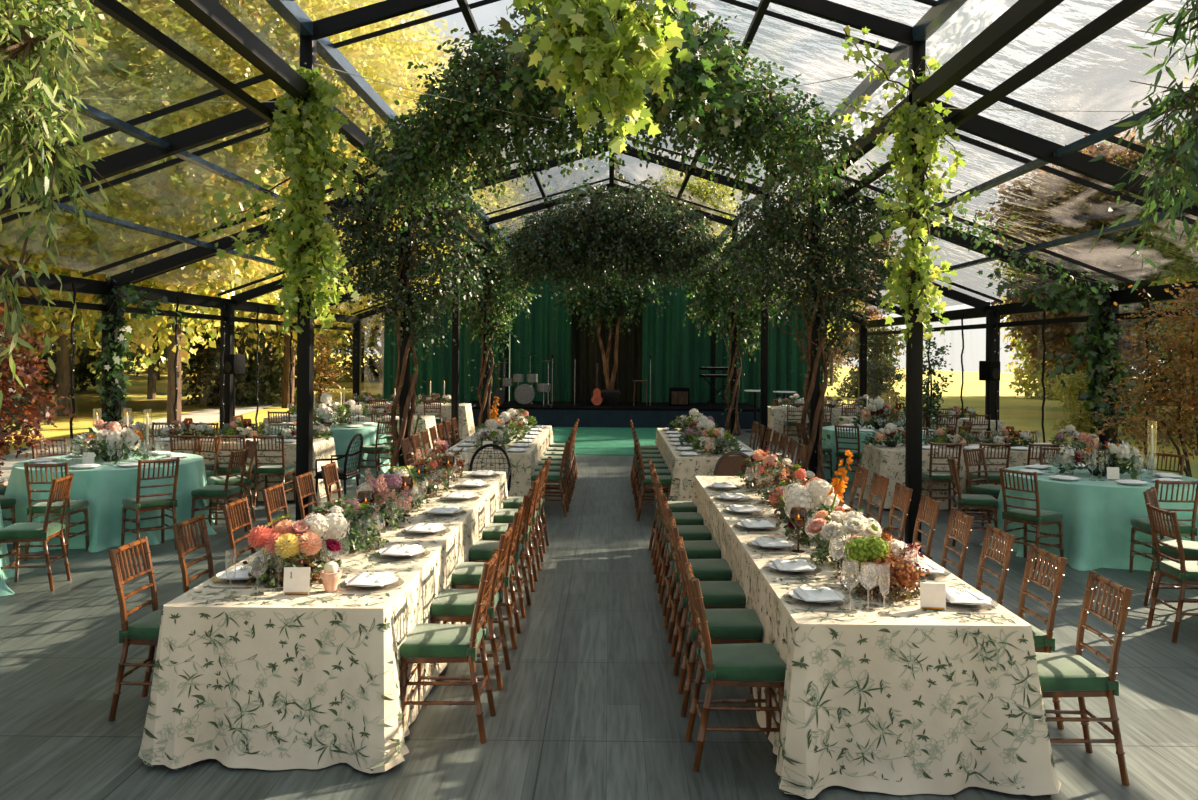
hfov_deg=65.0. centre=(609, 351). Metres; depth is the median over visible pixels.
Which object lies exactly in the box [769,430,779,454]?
chair
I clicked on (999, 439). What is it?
flower arrangement
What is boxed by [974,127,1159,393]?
tree
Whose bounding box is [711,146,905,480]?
indoor tree
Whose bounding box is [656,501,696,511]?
seat cushion
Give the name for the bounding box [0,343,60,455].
bush
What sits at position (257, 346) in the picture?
string light
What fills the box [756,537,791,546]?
folded napkin
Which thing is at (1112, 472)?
table card
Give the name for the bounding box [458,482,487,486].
dinner plate
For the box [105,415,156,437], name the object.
flower arrangement
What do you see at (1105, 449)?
chair
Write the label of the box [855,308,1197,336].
beam
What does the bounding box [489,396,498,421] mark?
spike
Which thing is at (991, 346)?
post
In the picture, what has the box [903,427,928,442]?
chair
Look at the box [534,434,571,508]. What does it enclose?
chair
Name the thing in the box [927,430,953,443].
chair
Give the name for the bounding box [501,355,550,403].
drum kit
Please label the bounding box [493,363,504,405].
guitar
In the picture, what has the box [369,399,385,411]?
chair
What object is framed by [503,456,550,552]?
chair
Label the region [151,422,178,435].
chair
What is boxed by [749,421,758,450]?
chair
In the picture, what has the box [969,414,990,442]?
chair
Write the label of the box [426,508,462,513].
dinner plate
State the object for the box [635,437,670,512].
chair
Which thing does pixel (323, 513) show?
goblet
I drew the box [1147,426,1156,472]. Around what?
taper candle
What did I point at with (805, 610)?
knife
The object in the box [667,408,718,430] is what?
flower arrangement
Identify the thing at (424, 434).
chair
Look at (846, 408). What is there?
chair
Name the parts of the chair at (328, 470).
leg, backrest, leg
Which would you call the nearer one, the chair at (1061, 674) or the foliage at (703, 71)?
the chair at (1061, 674)
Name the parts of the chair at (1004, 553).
leg, backrest, leg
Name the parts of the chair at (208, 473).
leg, backrest, leg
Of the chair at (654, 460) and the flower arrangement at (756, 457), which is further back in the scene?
the chair at (654, 460)
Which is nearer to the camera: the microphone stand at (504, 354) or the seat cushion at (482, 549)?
the seat cushion at (482, 549)
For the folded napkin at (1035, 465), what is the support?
on the dinner plate
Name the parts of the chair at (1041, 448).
leg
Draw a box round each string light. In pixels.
[70,283,75,452]
[173,296,178,432]
[221,302,224,433]
[255,307,258,431]
[289,320,291,409]
[928,322,930,401]
[960,313,963,411]
[994,309,998,433]
[1041,310,1045,442]
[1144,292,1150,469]
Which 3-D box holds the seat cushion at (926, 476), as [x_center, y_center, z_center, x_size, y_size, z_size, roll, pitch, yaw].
[4.166,1.569,11.895,0.418,0.074,0.387,1,0,1]
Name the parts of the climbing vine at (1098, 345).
vine stem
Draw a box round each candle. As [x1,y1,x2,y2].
[122,408,131,458]
[143,409,151,459]
[146,414,148,443]
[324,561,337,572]
[338,394,342,424]
[1093,449,1095,464]
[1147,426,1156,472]
[1151,426,1152,456]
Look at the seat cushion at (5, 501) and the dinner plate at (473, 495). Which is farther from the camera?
the seat cushion at (5, 501)
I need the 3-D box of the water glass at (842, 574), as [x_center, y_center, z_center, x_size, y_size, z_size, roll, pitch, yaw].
[1.285,1.145,5.250,0.098,0.200,0.100,1,0,0]
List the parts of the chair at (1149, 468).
leg, leg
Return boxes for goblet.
[184,418,192,433]
[243,419,251,427]
[313,511,332,563]
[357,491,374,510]
[398,476,412,516]
[413,464,425,499]
[442,456,454,488]
[774,475,785,510]
[790,507,806,552]
[837,493,844,506]
[844,508,859,534]
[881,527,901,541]
[946,426,954,441]
[1006,426,1014,441]
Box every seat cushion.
[0,495,16,506]
[0,522,61,539]
[32,500,88,512]
[122,495,172,508]
[127,610,162,640]
[191,485,240,496]
[204,464,213,469]
[205,470,213,477]
[207,475,247,485]
[219,464,255,472]
[258,464,295,472]
[400,623,482,657]
[430,588,498,615]
[451,562,510,584]
[469,540,521,559]
[482,523,529,539]
[494,509,536,522]
[503,496,542,508]
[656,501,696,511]
[664,525,711,540]
[668,540,720,558]
[672,512,703,524]
[674,559,731,580]
[682,581,745,606]
[691,608,762,639]
[701,643,785,681]
[922,472,955,480]
[955,494,998,506]
[966,472,1000,480]
[971,484,1000,495]
[1007,508,1062,522]
[1030,624,1046,647]
[1035,652,1108,691]
[1130,518,1191,533]
[1159,539,1197,558]
[1159,561,1197,580]
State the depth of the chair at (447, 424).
14.55 m
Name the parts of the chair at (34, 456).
leg, leg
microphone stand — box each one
[502,354,508,404]
[548,354,555,405]
[570,355,578,405]
[645,355,654,406]
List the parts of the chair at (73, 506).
leg, backrest, seat frame, leg, leg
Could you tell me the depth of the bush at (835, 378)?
70.81 m
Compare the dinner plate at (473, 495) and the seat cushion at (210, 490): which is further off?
the seat cushion at (210, 490)
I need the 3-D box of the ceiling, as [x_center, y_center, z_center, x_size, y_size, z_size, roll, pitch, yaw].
[0.022,-2.470,13.200,14.980,3.420,30.400,1,0,0]
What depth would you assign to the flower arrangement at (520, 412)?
14.96 m
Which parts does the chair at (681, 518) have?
backrest, leg, leg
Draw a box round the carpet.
[552,427,656,455]
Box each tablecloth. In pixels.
[0,506,14,595]
[1,452,216,552]
[93,436,342,501]
[138,471,507,772]
[262,414,437,460]
[266,421,389,479]
[347,403,474,438]
[445,425,553,496]
[655,428,762,501]
[693,476,1060,798]
[767,406,900,442]
[822,425,934,481]
[838,416,1005,442]
[855,443,1108,509]
[980,465,1197,571]
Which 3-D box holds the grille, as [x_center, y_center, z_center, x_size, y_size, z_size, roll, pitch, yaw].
[1.939,1.276,26.145,0.460,0.360,0.010,1,0,0]
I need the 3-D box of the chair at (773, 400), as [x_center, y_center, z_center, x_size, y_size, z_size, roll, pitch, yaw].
[4.086,1.579,22.351,0.418,0.921,0.479,1,0,0]
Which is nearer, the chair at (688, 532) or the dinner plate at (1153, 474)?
the chair at (688, 532)
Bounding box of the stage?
[466,400,759,428]
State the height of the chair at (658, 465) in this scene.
0.921 m
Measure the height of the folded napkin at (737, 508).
0.021 m
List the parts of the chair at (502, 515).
leg, leg, backrest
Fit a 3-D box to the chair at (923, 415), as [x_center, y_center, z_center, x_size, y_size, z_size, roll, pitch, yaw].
[5.586,1.593,17.449,0.418,0.921,0.479,1,0,0]
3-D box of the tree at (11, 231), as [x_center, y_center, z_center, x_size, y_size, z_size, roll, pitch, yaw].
[-15.650,-5.461,25.563,15.438,16.726,15.777,1,0,19]
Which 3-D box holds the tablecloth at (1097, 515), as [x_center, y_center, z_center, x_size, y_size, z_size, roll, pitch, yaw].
[5.103,1.662,9.745,2.242,0.762,2.320,1,0,-21]
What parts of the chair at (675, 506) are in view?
leg, backrest, leg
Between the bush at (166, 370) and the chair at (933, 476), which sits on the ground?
the bush at (166, 370)
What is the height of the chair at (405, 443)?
0.921 m
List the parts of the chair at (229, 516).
leg, backrest, leg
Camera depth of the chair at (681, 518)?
8.49 m
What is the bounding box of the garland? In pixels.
[847,156,1108,304]
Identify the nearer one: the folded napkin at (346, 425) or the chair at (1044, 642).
the chair at (1044, 642)
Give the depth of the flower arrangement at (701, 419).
13.03 m
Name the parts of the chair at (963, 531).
leg, backrest, leg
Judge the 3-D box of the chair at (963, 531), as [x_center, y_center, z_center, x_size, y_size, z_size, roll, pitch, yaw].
[2.216,1.562,6.499,0.479,0.921,0.419,1,0,1]
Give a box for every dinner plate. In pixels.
[216,569,257,579]
[345,575,397,586]
[379,548,424,555]
[406,526,445,532]
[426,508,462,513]
[444,494,475,498]
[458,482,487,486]
[717,495,748,499]
[726,507,761,512]
[737,522,775,528]
[751,540,793,547]
[768,561,815,571]
[789,590,844,601]
[925,564,944,573]
[946,593,991,604]
[1153,474,1182,477]
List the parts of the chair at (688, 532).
backrest, leg, leg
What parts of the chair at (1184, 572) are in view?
leg, backrest, leg, seat frame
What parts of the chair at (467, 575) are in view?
seat frame, leg, leg, backrest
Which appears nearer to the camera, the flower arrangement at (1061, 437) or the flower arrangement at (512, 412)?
the flower arrangement at (1061, 437)
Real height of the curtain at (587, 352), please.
5.820 m
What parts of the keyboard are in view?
leg, leg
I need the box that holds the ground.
[0,349,1197,485]
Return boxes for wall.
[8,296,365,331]
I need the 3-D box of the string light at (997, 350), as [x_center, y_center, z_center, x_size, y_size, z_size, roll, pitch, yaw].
[7.195,0.635,17.500,0.067,2.867,0.072,1,0,0]
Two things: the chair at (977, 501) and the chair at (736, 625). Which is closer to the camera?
the chair at (736, 625)
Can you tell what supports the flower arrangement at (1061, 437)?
on the tablecloth at (888, 462)
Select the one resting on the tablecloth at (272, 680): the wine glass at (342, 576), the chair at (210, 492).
the wine glass at (342, 576)
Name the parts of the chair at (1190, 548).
leg, backrest, leg, seat frame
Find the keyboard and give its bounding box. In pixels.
[699,367,727,406]
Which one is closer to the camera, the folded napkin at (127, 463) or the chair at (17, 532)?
the chair at (17, 532)
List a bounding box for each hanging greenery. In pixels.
[344,4,885,242]
[493,174,727,304]
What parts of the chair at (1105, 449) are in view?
leg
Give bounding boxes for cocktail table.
[744,390,759,432]
[773,391,795,398]
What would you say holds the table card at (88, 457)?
on the tablecloth at (105, 487)
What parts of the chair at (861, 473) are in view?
leg, backrest, leg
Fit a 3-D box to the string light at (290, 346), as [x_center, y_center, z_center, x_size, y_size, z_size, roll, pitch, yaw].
[-7.205,0.506,21.200,0.068,2.868,0.073,1,0,0]
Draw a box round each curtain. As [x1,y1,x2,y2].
[383,279,510,402]
[510,242,571,401]
[571,228,642,401]
[642,258,709,402]
[709,278,822,406]
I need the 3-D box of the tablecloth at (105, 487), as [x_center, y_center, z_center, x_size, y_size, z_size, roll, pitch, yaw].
[-5.453,1.567,10.290,2.207,0.762,2.320,1,0,41]
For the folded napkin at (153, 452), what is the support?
on the dinner plate
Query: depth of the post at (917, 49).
9.29 m
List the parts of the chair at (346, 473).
leg, seat, leg, leg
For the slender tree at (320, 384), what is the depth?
20.46 m
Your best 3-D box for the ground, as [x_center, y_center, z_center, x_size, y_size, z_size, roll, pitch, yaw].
[-0.023,2.514,92.500,320.000,5.472,235.000,1,0,0]
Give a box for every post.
[101,289,121,423]
[219,304,234,432]
[295,35,315,520]
[352,320,361,398]
[399,197,410,466]
[451,192,460,446]
[483,224,489,423]
[504,245,509,401]
[710,281,715,402]
[730,226,738,434]
[760,195,769,449]
[809,146,821,479]
[858,325,866,404]
[905,40,931,558]
[985,311,999,419]
[1098,298,1118,466]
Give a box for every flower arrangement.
[70,420,152,464]
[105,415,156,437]
[155,420,216,439]
[216,419,274,439]
[242,512,350,589]
[276,421,333,439]
[287,403,318,414]
[313,392,352,424]
[314,493,389,554]
[333,400,370,416]
[349,468,418,530]
[355,391,386,403]
[373,403,414,416]
[380,465,436,513]
[388,394,420,403]
[396,449,451,497]
[423,393,450,403]
[427,438,464,481]
[473,419,511,449]
[474,418,524,441]
[482,412,530,434]
[498,409,537,427]
[507,408,527,430]
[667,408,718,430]
[678,420,739,446]
[680,415,713,434]
[683,415,719,438]
[691,427,741,453]
[731,446,781,489]
[752,452,801,506]
[768,464,820,523]
[775,478,846,545]
[780,394,803,406]
[806,507,881,572]
[824,396,845,407]
[834,532,930,605]
[851,396,905,429]
[852,394,873,407]
[862,423,905,446]
[924,426,977,446]
[944,406,977,418]
[986,429,1035,447]
[1048,425,1085,447]
[1050,432,1146,479]
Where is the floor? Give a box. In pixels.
[0,427,1197,799]
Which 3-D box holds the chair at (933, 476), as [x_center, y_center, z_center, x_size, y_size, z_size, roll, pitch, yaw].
[4.165,1.580,11.850,0.419,0.921,0.479,1,0,1]
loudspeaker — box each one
[223,354,244,373]
[979,361,999,380]
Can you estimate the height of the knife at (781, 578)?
0.003 m
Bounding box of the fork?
[957,613,996,613]
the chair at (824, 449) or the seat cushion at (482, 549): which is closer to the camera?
the seat cushion at (482, 549)
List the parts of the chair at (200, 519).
leg, backrest, leg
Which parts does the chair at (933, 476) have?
leg, seat frame, backrest, leg, leg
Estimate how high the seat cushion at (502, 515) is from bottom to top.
0.074 m
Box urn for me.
[319,559,342,591]
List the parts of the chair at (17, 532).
leg, seat frame, leg, backrest, leg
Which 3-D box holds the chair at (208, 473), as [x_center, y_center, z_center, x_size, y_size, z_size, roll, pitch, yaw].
[-5.047,1.497,11.439,0.419,0.921,0.479,1,0,18]
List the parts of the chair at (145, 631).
leg, backrest, seat frame, leg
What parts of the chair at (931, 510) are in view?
leg, backrest, leg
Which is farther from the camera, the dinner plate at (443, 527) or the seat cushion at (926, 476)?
the seat cushion at (926, 476)
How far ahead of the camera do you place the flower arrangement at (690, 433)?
12.26 m
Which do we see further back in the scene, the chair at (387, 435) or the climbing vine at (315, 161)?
the chair at (387, 435)
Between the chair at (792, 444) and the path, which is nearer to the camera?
the chair at (792, 444)
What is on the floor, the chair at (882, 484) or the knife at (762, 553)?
the chair at (882, 484)
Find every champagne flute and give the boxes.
[224,564,236,598]
[272,565,283,591]
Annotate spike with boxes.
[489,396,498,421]
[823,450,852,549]
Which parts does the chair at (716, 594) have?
backrest, leg, leg, seat frame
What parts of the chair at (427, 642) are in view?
leg, leg, seat frame, leg, backrest, leg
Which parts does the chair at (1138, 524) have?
leg, leg, seat frame, backrest, leg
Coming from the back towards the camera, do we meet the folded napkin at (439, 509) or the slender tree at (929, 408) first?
the slender tree at (929, 408)
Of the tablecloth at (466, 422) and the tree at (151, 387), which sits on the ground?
the tree at (151, 387)
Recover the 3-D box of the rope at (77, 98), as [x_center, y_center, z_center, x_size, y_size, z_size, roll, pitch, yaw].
[-5.203,-2.459,8.948,4.446,0.087,0.011,1,0,-9]
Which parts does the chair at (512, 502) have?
leg, leg, backrest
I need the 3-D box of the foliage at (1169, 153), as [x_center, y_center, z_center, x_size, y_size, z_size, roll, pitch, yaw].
[2.952,-1.135,4.550,1.174,1.754,0.996,1,0,-28]
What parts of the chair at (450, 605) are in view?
leg, seat frame, leg, backrest, leg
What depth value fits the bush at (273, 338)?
47.54 m
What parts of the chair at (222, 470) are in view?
leg, backrest, seat frame, leg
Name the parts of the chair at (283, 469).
leg, backrest, seat frame, leg, leg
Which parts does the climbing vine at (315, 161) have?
vine stem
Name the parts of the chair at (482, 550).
seat frame, leg, leg, backrest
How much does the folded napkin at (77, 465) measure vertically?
0.021 m
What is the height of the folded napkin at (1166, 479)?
0.021 m
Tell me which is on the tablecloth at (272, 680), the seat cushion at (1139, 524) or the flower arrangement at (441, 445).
the flower arrangement at (441, 445)
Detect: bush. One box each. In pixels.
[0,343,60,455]
[6,312,57,407]
[20,313,141,393]
[49,323,165,373]
[126,327,213,374]
[130,324,255,377]
[156,312,320,406]
[243,335,329,394]
[314,332,365,382]
[333,321,381,382]
[823,347,852,383]
[830,326,905,397]
[854,358,905,407]
[996,294,1070,399]
[1046,370,1097,432]
[1053,363,1085,406]
[1121,335,1197,405]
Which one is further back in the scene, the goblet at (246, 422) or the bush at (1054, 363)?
the bush at (1054, 363)
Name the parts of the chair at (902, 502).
leg, backrest, leg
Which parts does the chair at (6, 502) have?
seat frame, leg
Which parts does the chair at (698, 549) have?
leg, backrest, leg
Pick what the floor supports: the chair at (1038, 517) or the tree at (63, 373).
the chair at (1038, 517)
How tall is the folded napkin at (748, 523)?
0.021 m
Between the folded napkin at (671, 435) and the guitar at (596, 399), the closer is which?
the folded napkin at (671, 435)
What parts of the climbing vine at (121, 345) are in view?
vine stem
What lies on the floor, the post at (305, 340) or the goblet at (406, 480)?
the post at (305, 340)
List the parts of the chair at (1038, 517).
leg, backrest, leg, seat frame, leg, leg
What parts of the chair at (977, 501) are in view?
leg, backrest, leg, seat frame, leg, leg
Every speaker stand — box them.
[233,374,234,415]
[980,381,993,442]
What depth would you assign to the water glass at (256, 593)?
4.72 m
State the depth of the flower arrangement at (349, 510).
5.79 m
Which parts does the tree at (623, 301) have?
pot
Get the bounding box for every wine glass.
[263,545,279,588]
[333,540,349,578]
[367,514,381,550]
[828,537,843,579]
[841,562,859,611]
[859,563,877,609]
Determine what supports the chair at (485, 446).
on the floor
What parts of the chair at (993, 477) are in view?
leg, seat frame, backrest, leg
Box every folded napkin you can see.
[30,458,55,461]
[34,462,55,463]
[68,464,99,467]
[117,462,147,465]
[147,451,171,453]
[154,438,173,440]
[166,453,187,456]
[218,565,259,578]
[276,439,295,441]
[344,425,361,426]
[346,572,393,585]
[381,544,421,555]
[407,523,442,531]
[428,506,458,513]
[445,492,472,497]
[451,447,468,450]
[459,443,474,445]
[460,480,483,485]
[471,470,493,474]
[507,448,524,450]
[512,443,528,445]
[518,439,531,441]
[524,435,535,437]
[531,428,541,430]
[669,434,680,436]
[677,446,692,449]
[681,451,697,454]
[713,482,735,487]
[721,492,746,498]
[730,505,759,511]
[742,519,774,527]
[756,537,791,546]
[773,558,813,570]
[794,586,842,601]
[913,560,942,572]
[922,446,940,448]
[946,588,989,603]
[963,446,986,448]
[1011,447,1027,448]
[1020,469,1042,472]
[1025,464,1051,468]
[1047,475,1081,479]
[1115,479,1148,483]
[1151,478,1182,480]
[1153,473,1181,477]
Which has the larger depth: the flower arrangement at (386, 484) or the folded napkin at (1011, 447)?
the folded napkin at (1011, 447)
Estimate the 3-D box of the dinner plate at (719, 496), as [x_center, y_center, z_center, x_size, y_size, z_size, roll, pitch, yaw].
[1.034,1.222,7.900,0.272,0.016,0.272,1,0,0]
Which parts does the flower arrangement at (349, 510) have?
flower stem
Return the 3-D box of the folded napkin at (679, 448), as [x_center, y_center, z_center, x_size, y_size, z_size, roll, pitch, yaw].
[0.953,1.214,11.900,0.198,0.021,0.269,1,0,0]
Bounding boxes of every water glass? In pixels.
[247,555,267,595]
[831,540,848,575]
[862,566,882,605]
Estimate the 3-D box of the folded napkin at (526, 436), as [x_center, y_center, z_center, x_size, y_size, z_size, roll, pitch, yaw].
[-1.155,1.195,13.350,0.198,0.021,0.269,1,0,1]
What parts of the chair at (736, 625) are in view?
backrest, leg, leg, seat frame, leg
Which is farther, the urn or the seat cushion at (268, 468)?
the seat cushion at (268, 468)
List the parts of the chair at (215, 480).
leg, backrest, leg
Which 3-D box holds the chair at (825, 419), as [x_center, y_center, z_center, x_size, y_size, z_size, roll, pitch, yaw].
[3.811,1.577,16.583,0.418,0.921,0.479,1,0,-29]
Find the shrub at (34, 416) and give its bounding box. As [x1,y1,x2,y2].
[0,271,79,485]
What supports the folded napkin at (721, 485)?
on the dinner plate
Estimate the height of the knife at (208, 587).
0.003 m
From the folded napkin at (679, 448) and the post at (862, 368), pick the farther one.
the post at (862, 368)
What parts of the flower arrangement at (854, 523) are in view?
flower stem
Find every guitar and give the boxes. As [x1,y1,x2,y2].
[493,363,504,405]
[591,363,602,405]
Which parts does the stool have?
seat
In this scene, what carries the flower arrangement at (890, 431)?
on the tablecloth at (888, 462)
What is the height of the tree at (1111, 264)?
9.558 m
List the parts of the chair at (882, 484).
leg, backrest, leg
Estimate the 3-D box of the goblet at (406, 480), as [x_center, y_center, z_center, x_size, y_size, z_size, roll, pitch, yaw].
[-1.525,1.075,7.000,0.118,0.289,0.116,1,0,0]
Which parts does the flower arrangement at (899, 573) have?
flower stem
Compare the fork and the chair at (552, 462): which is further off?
the chair at (552, 462)
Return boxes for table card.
[82,452,94,463]
[283,567,309,594]
[482,441,492,451]
[920,583,945,609]
[1107,467,1119,479]
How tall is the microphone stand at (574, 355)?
1.401 m
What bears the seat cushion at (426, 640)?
on the chair at (427, 642)
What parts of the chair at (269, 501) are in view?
leg, backrest, leg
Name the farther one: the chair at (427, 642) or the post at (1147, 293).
the post at (1147, 293)
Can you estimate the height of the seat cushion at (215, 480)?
0.074 m
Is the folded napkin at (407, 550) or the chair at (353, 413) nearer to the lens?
the folded napkin at (407, 550)
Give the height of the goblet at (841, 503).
0.270 m
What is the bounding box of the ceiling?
[0,0,1197,328]
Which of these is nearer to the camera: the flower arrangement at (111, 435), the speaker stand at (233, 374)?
the flower arrangement at (111, 435)
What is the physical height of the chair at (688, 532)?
0.921 m
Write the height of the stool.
0.701 m
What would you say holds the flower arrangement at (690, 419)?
on the tablecloth at (683, 469)
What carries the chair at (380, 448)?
on the floor
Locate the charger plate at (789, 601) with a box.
[789,601,848,606]
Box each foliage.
[0,0,145,408]
[497,0,758,163]
[506,0,692,155]
[1088,0,1197,293]
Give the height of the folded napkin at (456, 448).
0.021 m
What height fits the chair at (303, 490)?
0.921 m
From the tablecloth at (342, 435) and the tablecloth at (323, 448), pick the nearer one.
the tablecloth at (323, 448)
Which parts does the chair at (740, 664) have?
leg, backrest, leg, seat frame, leg, leg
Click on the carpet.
(588, 440)
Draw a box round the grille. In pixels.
[671,391,687,403]
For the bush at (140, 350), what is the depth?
63.60 m
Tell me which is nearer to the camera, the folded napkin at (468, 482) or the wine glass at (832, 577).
the wine glass at (832, 577)
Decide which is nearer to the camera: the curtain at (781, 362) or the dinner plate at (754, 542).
the dinner plate at (754, 542)
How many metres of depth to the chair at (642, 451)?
14.13 m
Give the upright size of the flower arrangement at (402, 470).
0.447 m
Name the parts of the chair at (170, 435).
leg, backrest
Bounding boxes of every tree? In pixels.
[0,0,295,409]
[1,0,169,415]
[4,0,471,423]
[107,0,507,407]
[139,326,201,379]
[147,326,282,398]
[242,14,446,396]
[249,65,541,395]
[291,329,349,404]
[317,137,495,474]
[343,314,381,356]
[437,223,540,427]
[467,124,633,245]
[553,259,672,404]
[619,160,747,277]
[650,162,744,234]
[681,228,789,435]
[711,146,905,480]
[724,211,868,346]
[805,215,900,385]
[897,331,953,429]
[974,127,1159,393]
[986,126,1151,409]
[1081,112,1197,403]
[1086,275,1197,476]
[1113,76,1197,409]
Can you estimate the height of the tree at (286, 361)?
20.049 m
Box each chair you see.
[0,473,73,590]
[0,486,6,494]
[0,495,16,548]
[24,462,88,560]
[31,438,66,458]
[108,536,162,721]
[121,457,179,554]
[124,434,154,450]
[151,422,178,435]
[169,434,213,500]
[172,514,213,592]
[190,448,248,536]
[191,422,218,435]
[193,435,220,510]
[207,439,256,524]
[213,435,256,506]
[222,497,255,565]
[231,414,242,429]
[253,435,295,507]
[262,482,289,528]
[267,411,289,422]
[268,423,294,435]
[294,471,317,519]
[314,433,362,510]
[321,461,341,509]
[337,412,358,421]
[342,399,358,411]
[359,420,397,478]
[365,406,384,413]
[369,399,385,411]
[371,412,398,461]
[390,415,419,467]
[400,437,413,468]
[400,548,498,743]
[411,433,422,462]
[420,429,435,464]
[423,400,443,439]
[429,426,437,448]
[430,523,513,690]
[437,423,445,451]
[444,420,453,448]
[451,417,459,444]
[451,504,523,649]
[468,443,510,494]
[469,488,532,617]
[482,476,539,591]
[494,465,545,570]
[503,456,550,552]
[531,438,569,516]
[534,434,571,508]
[538,430,573,500]
[541,427,575,493]
[544,424,576,487]
[547,421,577,482]
[549,418,578,476]
[630,420,657,479]
[631,422,659,484]
[631,426,662,487]
[632,429,664,495]
[633,432,667,503]
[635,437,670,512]
[636,441,671,520]
[648,460,696,558]
[651,468,703,574]
[655,477,711,593]
[658,488,720,615]
[663,501,731,642]
[670,517,745,675]
[677,536,762,716]
[685,562,785,771]
[713,451,755,475]
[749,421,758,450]
[755,424,764,449]
[762,427,771,451]
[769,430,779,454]
[772,399,782,405]
[772,442,807,476]
[774,438,796,471]
[777,434,787,468]
[783,403,804,444]
[795,421,832,480]
[823,403,831,425]
[823,414,827,425]
[834,425,861,477]
[837,403,859,424]
[845,407,863,415]
[849,464,868,508]
[866,473,889,527]
[888,482,912,542]
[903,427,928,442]
[904,414,924,427]
[913,494,940,559]
[922,442,961,510]
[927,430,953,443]
[934,408,952,412]
[936,414,957,438]
[941,507,973,579]
[947,455,998,547]
[958,425,971,439]
[962,420,972,436]
[962,447,1000,525]
[965,443,1010,516]
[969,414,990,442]
[969,430,995,443]
[976,524,1014,606]
[999,468,1063,569]
[1012,431,1037,442]
[1017,544,1066,729]
[1027,443,1059,464]
[1035,570,1132,785]
[1039,447,1065,464]
[1076,444,1106,460]
[1129,479,1197,577]
[1143,487,1197,605]
[1146,503,1197,642]
[1147,452,1184,474]
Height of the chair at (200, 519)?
0.921 m
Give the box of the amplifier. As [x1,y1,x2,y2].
[669,387,689,405]
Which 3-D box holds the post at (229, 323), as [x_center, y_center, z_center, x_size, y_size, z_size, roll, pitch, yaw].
[-7.375,0.504,18.100,0.440,2.860,0.440,1,0,0]
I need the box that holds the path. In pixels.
[0,402,281,481]
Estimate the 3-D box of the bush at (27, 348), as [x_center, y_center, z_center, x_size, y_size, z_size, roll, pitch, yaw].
[-21.981,-0.105,33.832,4.833,6.056,5.370,1,0,-20]
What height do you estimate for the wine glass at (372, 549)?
0.225 m
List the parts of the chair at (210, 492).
leg, leg, seat frame, leg, backrest, leg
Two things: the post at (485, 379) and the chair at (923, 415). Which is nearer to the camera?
the chair at (923, 415)
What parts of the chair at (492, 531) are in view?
leg, leg, backrest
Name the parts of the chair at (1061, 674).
seat frame, leg, backrest, leg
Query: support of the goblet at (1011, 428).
on the tablecloth at (888, 462)
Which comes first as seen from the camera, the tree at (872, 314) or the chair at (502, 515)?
the chair at (502, 515)
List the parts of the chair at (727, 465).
panel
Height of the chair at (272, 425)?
0.921 m
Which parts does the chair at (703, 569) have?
leg, backrest, leg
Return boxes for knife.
[208,587,251,587]
[747,533,778,533]
[762,553,796,553]
[781,578,820,579]
[805,610,850,611]
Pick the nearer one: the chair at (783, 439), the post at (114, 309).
the chair at (783, 439)
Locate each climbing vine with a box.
[60,266,191,429]
[198,59,393,334]
[820,21,979,353]
[977,260,1141,433]
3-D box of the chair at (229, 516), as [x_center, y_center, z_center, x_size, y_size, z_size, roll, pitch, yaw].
[-2.464,1.520,6.700,0.479,0.921,0.419,1,0,0]
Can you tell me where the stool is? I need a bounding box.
[633,380,647,405]
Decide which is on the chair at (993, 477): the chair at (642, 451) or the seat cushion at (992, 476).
the seat cushion at (992, 476)
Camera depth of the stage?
24.80 m
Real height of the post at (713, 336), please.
5.170 m
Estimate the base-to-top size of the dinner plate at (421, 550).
0.016 m
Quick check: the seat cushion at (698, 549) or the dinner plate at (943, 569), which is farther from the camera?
the seat cushion at (698, 549)
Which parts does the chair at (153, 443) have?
backrest, leg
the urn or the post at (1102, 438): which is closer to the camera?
the urn
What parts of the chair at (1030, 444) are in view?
leg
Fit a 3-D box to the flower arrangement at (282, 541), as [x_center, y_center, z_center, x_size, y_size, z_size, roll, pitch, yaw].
[-1.666,1.119,5.016,0.482,0.526,0.588,1,0,31]
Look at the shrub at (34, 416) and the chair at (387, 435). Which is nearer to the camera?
the shrub at (34, 416)
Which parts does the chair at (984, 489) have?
leg, backrest, leg, seat frame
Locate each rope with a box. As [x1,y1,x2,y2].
[77,98,297,101]
[314,63,554,120]
[744,63,911,93]
[926,107,1189,111]
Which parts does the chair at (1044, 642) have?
leg, seat frame, backrest, leg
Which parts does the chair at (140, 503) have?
leg, leg, seat frame, backrest, leg, leg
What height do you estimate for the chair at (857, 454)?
0.921 m
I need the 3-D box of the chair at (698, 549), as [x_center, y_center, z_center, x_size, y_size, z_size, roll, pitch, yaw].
[0.616,1.548,7.327,0.479,0.921,0.419,1,0,-2]
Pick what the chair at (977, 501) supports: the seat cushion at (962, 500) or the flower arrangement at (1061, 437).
the seat cushion at (962, 500)
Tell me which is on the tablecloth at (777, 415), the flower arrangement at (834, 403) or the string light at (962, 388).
the flower arrangement at (834, 403)

